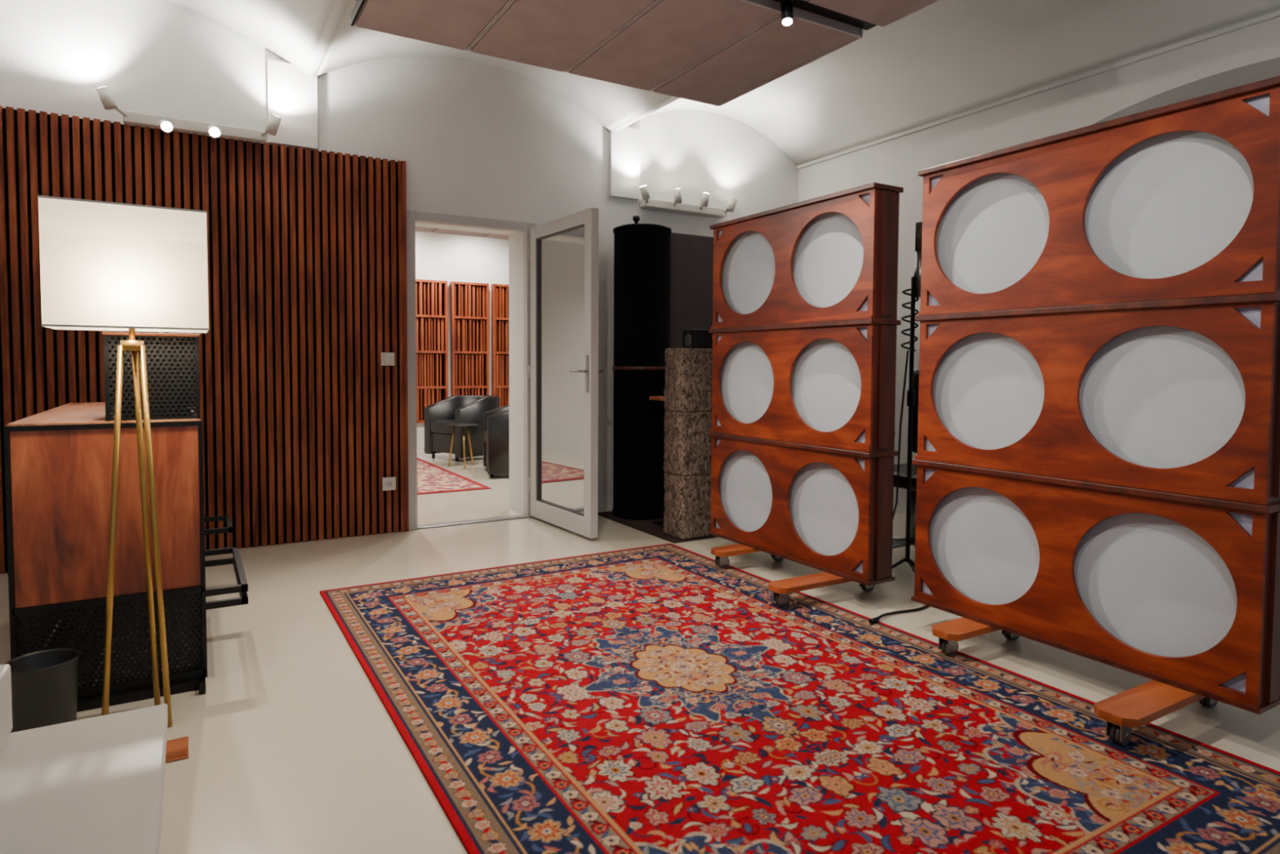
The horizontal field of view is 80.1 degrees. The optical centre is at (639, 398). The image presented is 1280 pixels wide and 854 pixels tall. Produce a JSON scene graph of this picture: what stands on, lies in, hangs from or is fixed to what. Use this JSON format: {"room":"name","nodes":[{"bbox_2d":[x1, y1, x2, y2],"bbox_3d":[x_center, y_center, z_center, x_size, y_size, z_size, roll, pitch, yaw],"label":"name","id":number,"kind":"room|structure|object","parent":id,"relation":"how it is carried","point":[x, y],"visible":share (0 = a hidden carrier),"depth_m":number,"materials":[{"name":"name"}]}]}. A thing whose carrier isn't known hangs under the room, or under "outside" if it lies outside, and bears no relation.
{"room":"studio","nodes":[
{"label":"studio","id":0,"kind":"room"},
{"bbox_2d":[96,86,281,142],"bbox_3d":[-2.472,-1.539,4.219,0.880,0.205,0.179,-1,3,-31],"label":"track light","id":1,"kind":"object","parent":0,"point":[167,124],"depth_m":4.22,"materials":[{"name":"white metal"}]},
{"bbox_2d":[0,0,798,573],"bbox_3d":[-1.687,-0.783,5.082,7.100,3.300,0.442,-1,3,-31],"label":"wall","id":2,"kind":"structure","parent":0,"point":[304,422],"depth_m":4.64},
{"bbox_2d":[381,352,394,365],"bbox_3d":[-1.617,-0.253,4.883,0.084,0.084,0.018,-1,3,-31],"label":"light switch","id":3,"kind":"object","parent":2,"relation":"attached to","point":[387,358],"visible":1,"depth_m":4.88,"materials":[{"name":"white plastic"}]},
{"bbox_2d":[382,476,395,490],"bbox_3d":[-1.621,0.551,4.919,0.084,0.084,0.017,-1,3,-31],"label":"wall outlet","id":4,"kind":"object","parent":2,"relation":"attached to","point":[388,483],"depth_m":4.91,"materials":[{"name":"white plastic"}]},
{"bbox_2d":[406,209,537,530],"bbox_3d":[-1.158,-0.187,5.249,0.930,2.100,0.082,-1,3,-31],"label":"door frame","id":5,"kind":"structure","parent":2,"relation":"attached to","point":[412,216],"depth_m":5.07,"materials":[{"name":"white plastic"}]},
{"bbox_2d":[528,207,603,538],"bbox_3d":[-0.523,-0.165,5.070,0.173,2.040,0.877,-1,3,-34],"label":"door","id":6,"kind":"structure","parent":2,"relation":"in","point":[563,371],"depth_m":5.01,"materials":[{"name":"white plastic"}]},
{"bbox_2d":[639,185,737,217],"bbox_3d":[0.360,-1.536,5.936,0.903,0.151,0.194,-1,3,-31],"label":"spotlight fixture","id":7,"kind":"object","parent":2,"relation":"attached to","point":[677,206],"visible":1,"depth_m":5.93,"materials":[{"name":"white paint"}]},
{"bbox_2d":[415,231,508,448],"bbox_3d":[-2.511,-0.858,10.105,6.400,3.000,0.100,-1,3,-31],"label":"wall","id":8,"kind":"structure","parent":0,"point":[449,258],"depth_m":10.07,"materials":[{"name":"white paint"}]},
{"bbox_2d":[415,279,448,422],"bbox_3d":[-2.747,-0.608,9.864,0.500,1.840,0.090,-1,3,-31],"label":"acoustic panel","id":9,"kind":"object","parent":8,"relation":"in","point":[431,295],"visible":0.75,"depth_m":9.87,"materials":[{"name":"brown wood"}]},
{"bbox_2d":[449,281,488,395],"bbox_3d":[-2.265,-0.618,10.150,0.500,1.840,0.090,-1,3,-31],"label":"acoustic panel","id":10,"kind":"object","parent":8,"relation":"in","point":[469,301],"visible":0.8,"depth_m":10.14,"materials":[{"name":"brown wood"}]},
{"bbox_2d":[490,284,509,407],"bbox_3d":[-1.784,-0.628,10.435,0.500,1.840,0.090,-1,3,-31],"label":"acoustic panel","id":11,"kind":"object","parent":8,"relation":"in","point":[500,292],"visible":0.37,"depth_m":10.34,"materials":[{"name":"brown wood"}]},
{"bbox_2d":[0,448,1279,853],"bbox_3d":[-1.099,0.946,4.541,7.500,0.100,11.250,-1,3,-31],"label":"floor","id":12,"kind":"structure","parent":0,"point":[293,748],"depth_m":2.66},
{"bbox_2d":[4,648,80,732],"bbox_3d":[-1.709,0.869,2.181,0.176,0.250,0.176,-1,3,-31],"label":"waste bin","id":13,"kind":"object","parent":12,"relation":"on","point":[44,682],"visible":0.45,"depth_m":2.13,"materials":[{"name":"plastic"}]},
{"bbox_2d":[0,663,168,853],"bbox_3d":[-1.118,0.794,0.788,1.050,0.528,1.230,-1,3,-31],"label":"bench","id":14,"kind":"object","parent":12,"relation":"on","point":[95,784],"visible":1,"depth_m":1.26,"materials":[{"name":"white metal"}]},
{"bbox_2d":[37,195,208,726],"bbox_3d":[-1.539,0.212,2.321,0.402,1.553,0.242,-1,3,-31],"label":"floor lamp","id":15,"kind":"object","parent":12,"relation":"on","point":[104,265],"visible":0.98,"depth_m":2.22,"materials":[{"name":"white fabric"}]},
{"bbox_2d":[3,331,248,711],"bbox_3d":[-1.994,0.356,3.070,0.648,1.194,1.540,-1,3,-31],"label":"speaker","id":16,"kind":"object","parent":12,"relation":"on","point":[59,460],"visible":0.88,"depth_m":2.46,"materials":[{"name":"brown wood"}]},
{"bbox_2d":[165,736,188,763],"bbox_3d":[-1.315,0.996,2.164,0.055,0.005,0.140,-1,3,-31],"label":"wooden block","id":17,"kind":"object","parent":12,"relation":"on","point":[177,748],"visible":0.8,"depth_m":2.15,"materials":[{"name":"brown wood"}]},
{"bbox_2d":[417,457,491,494],"bbox_3d":[-2.738,0.757,7.383,1.780,0.009,2.580,-1,3,-31],"label":"rug","id":18,"kind":"object","parent":12,"relation":"on","point":[432,478],"visible":0.21,"depth_m":7.08,"materials":[{"name":"fabric"}]},
{"bbox_2d":[445,423,478,468],"bbox_3d":[-1.904,0.506,8.145,0.340,0.455,0.340,-1,3,-31],"label":"side table","id":19,"kind":"object","parent":12,"relation":"on","point":[454,425],"visible":1,"depth_m":8.14,"materials":[{"name":"black metal"}]},
{"bbox_2d":[424,395,500,461],"bbox_3d":[-2.027,0.334,9.010,0.680,0.719,0.760,2,3,39],"label":"armchair","id":20,"kind":"object","parent":12,"relation":"on","point":[455,409],"visible":0.68,"depth_m":8.75,"materials":[{"name":"black leather"}]},
{"bbox_2d":[483,404,509,477],"bbox_3d":[-1.173,0.396,7.688,0.760,0.719,0.680,0,3,-16],"label":"armchair","id":21,"kind":"object","parent":12,"relation":"on","point":[495,421],"visible":0.38,"depth_m":7.30,"materials":[{"name":"black leather"}]},
{"bbox_2d":[597,511,718,543],"bbox_3d":[0.506,0.861,5.518,1.340,0.002,1.100,-1,3,-31],"label":"floor mat","id":22,"kind":"object","parent":12,"relation":"on","point":[646,526],"visible":0.21,"depth_m":5.17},
{"bbox_2d":[612,214,671,519],"bbox_3d":[0.012,-0.231,5.569,0.432,2.169,0.432,-1,3,-31],"label":"column","id":23,"kind":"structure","parent":22,"relation":"on","point":[642,251],"depth_m":5.40,"materials":[{"name":"black fabric"}]},
{"bbox_2d":[648,395,664,526],"bbox_3d":[0.226,0.428,5.250,0.240,0.883,0.240,-1,3,-31],"label":"stand","id":24,"kind":"object","parent":22,"relation":"on","point":[651,397],"visible":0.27,"depth_m":5.23,"materials":[{"name":"brown wood"}]},
{"bbox_2d":[662,347,712,539],"bbox_3d":[0.312,0.280,4.922,0.266,1.203,0.264,-1,3,-31],"label":"column","id":25,"kind":"structure","parent":22,"relation":"on","point":[687,392],"depth_m":4.82,"materials":[{"name":"brown stone"}]},
{"bbox_2d":[682,328,712,348],"bbox_3d":[0.379,-0.386,4.941,0.162,0.118,0.140,-1,3,-31],"label":"monitor speaker","id":26,"kind":"object","parent":25,"relation":"on","point":[693,338],"visible":0.87,"depth_m":4.88},
{"bbox_2d":[669,232,713,349],"bbox_3d":[0.540,-0.213,6.022,0.870,2.098,0.120,-1,3,-31],"label":"panel","id":27,"kind":"object","parent":22,"relation":"on","point":[691,256],"visible":0.04,"depth_m":5.84,"materials":[{"name":"fabric"}]},
{"bbox_2d":[319,542,1279,853],"bbox_3d":[0.156,0.975,2.756,2.000,0.010,3.260,-1,3,-31],"label":"rug","id":28,"kind":"object","parent":12,"relation":"on","point":[658,699],"visible":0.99,"depth_m":2.25,"materials":[{"name":"fabric"}]},
{"bbox_2d":[707,182,903,607],"bbox_3d":[0.673,-0.021,3.889,0.640,1.906,1.228,-1,3,-31],"label":"speaker cabinet","id":29,"kind":"object","parent":12,"relation":"on","point":[805,322],"visible":1,"depth_m":3.78,"materials":[{"name":"brown wood"}]},
{"bbox_2d":[868,604,928,623],"bbox_3d":[1.161,0.941,3.383,0.500,0.031,0.055,-2,3,-38],"label":"cable","id":30,"kind":"object","parent":12,"relation":"on","point":[876,619],"visible":0.88,"depth_m":3.37,"materials":[{"name":"black rubber"}]},
{"bbox_2d":[892,369,919,548],"bbox_3d":[1.560,0.380,4.293,0.590,1.079,0.640,-1,3,-31],"label":"microphone stand","id":31,"kind":"object","parent":12,"relation":"on","point":[897,542],"visible":0.09,"depth_m":4.29,"materials":[{"name":"metal"}]},
{"bbox_2d":[892,222,922,572],"bbox_3d":[1.397,0.026,3.830,0.323,1.816,0.287,-1,3,-31],"label":"microphone stand","id":32,"kind":"object","parent":12,"relation":"on","point":[915,289],"visible":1,"depth_m":3.85,"materials":[{"name":"black metal"}]},
{"bbox_2d":[911,75,1279,745],"bbox_3d":[1.422,0.038,2.636,0.630,1.906,1.228,-1,3,-31],"label":"speaker cabinet","id":33,"kind":"object","parent":12,"relation":"on","point":[1097,460],"visible":1,"depth_m":2.52,"materials":[{"name":"brown wood"}]},
{"bbox_2d":[165,0,1279,165],"bbox_3d":[-0.014,-2.018,2.183,6.970,0.360,6.330,-1,3,-31],"label":"ceiling","id":34,"kind":"structure","parent":0,"point":[944,59],"depth_m":4.68,"materials":[{"name":"white paint"}]},
{"bbox_2d":[350,0,939,106],"bbox_3d":[0.193,-1.840,3.009,2.128,0.314,2.385,-1,3,-31],"label":"cloud","id":35,"kind":"object","parent":34,"relation":"hanging from","point":[713,52],"visible":0.93,"depth_m":3.56,"materials":[{"name":"wood"}]},
{"bbox_2d":[780,0,794,26],"bbox_3d":[0.633,-1.670,3.277,0.066,0.124,0.072,-1,3,-31],"label":"track spotlight","id":36,"kind":"object","parent":35,"relation":"attached to","point":[786,6],"visible":1,"depth_m":3.26,"materials":[{"name":"black metal"}]},
{"bbox_2d":[797,16,1279,513],"bbox_3d":[3.127,-0.663,4.080,0.360,3.200,6.280,-1,3,-31],"label":"wall","id":37,"kind":"structure","parent":0,"point":[1248,55],"depth_m":4.87,"materials":[{"name":"white paint"}]},
{"bbox_2d":[796,9,1279,168],"bbox_3d":[2.970,-1.881,3.928,0.018,0.025,6.278,-1,3,-31],"label":"crown molding","id":38,"kind":"structure","parent":37,"relation":"attached to","point":[1276,14],"depth_m":4.56,"materials":[{"name":"white paint"}]},
{"bbox_3d":[-1.408,-2.215,8.095,6.500,0.100,4.570,-1,3,-31],"label":"ceiling","id":39,"kind":"structure","parent":0,"visible":0},
{"bbox_2d":[415,226,508,239],"bbox_3d":[-2.027,-2.029,8.127,2.460,0.280,1.600,-1,3,-31],"label":"cloud","id":40,"kind":"object","parent":39,"relation":"hanging from","point":[417,228],"visible":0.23,"depth_m":8.85,"materials":[{"name":"fabric"}]}
]}

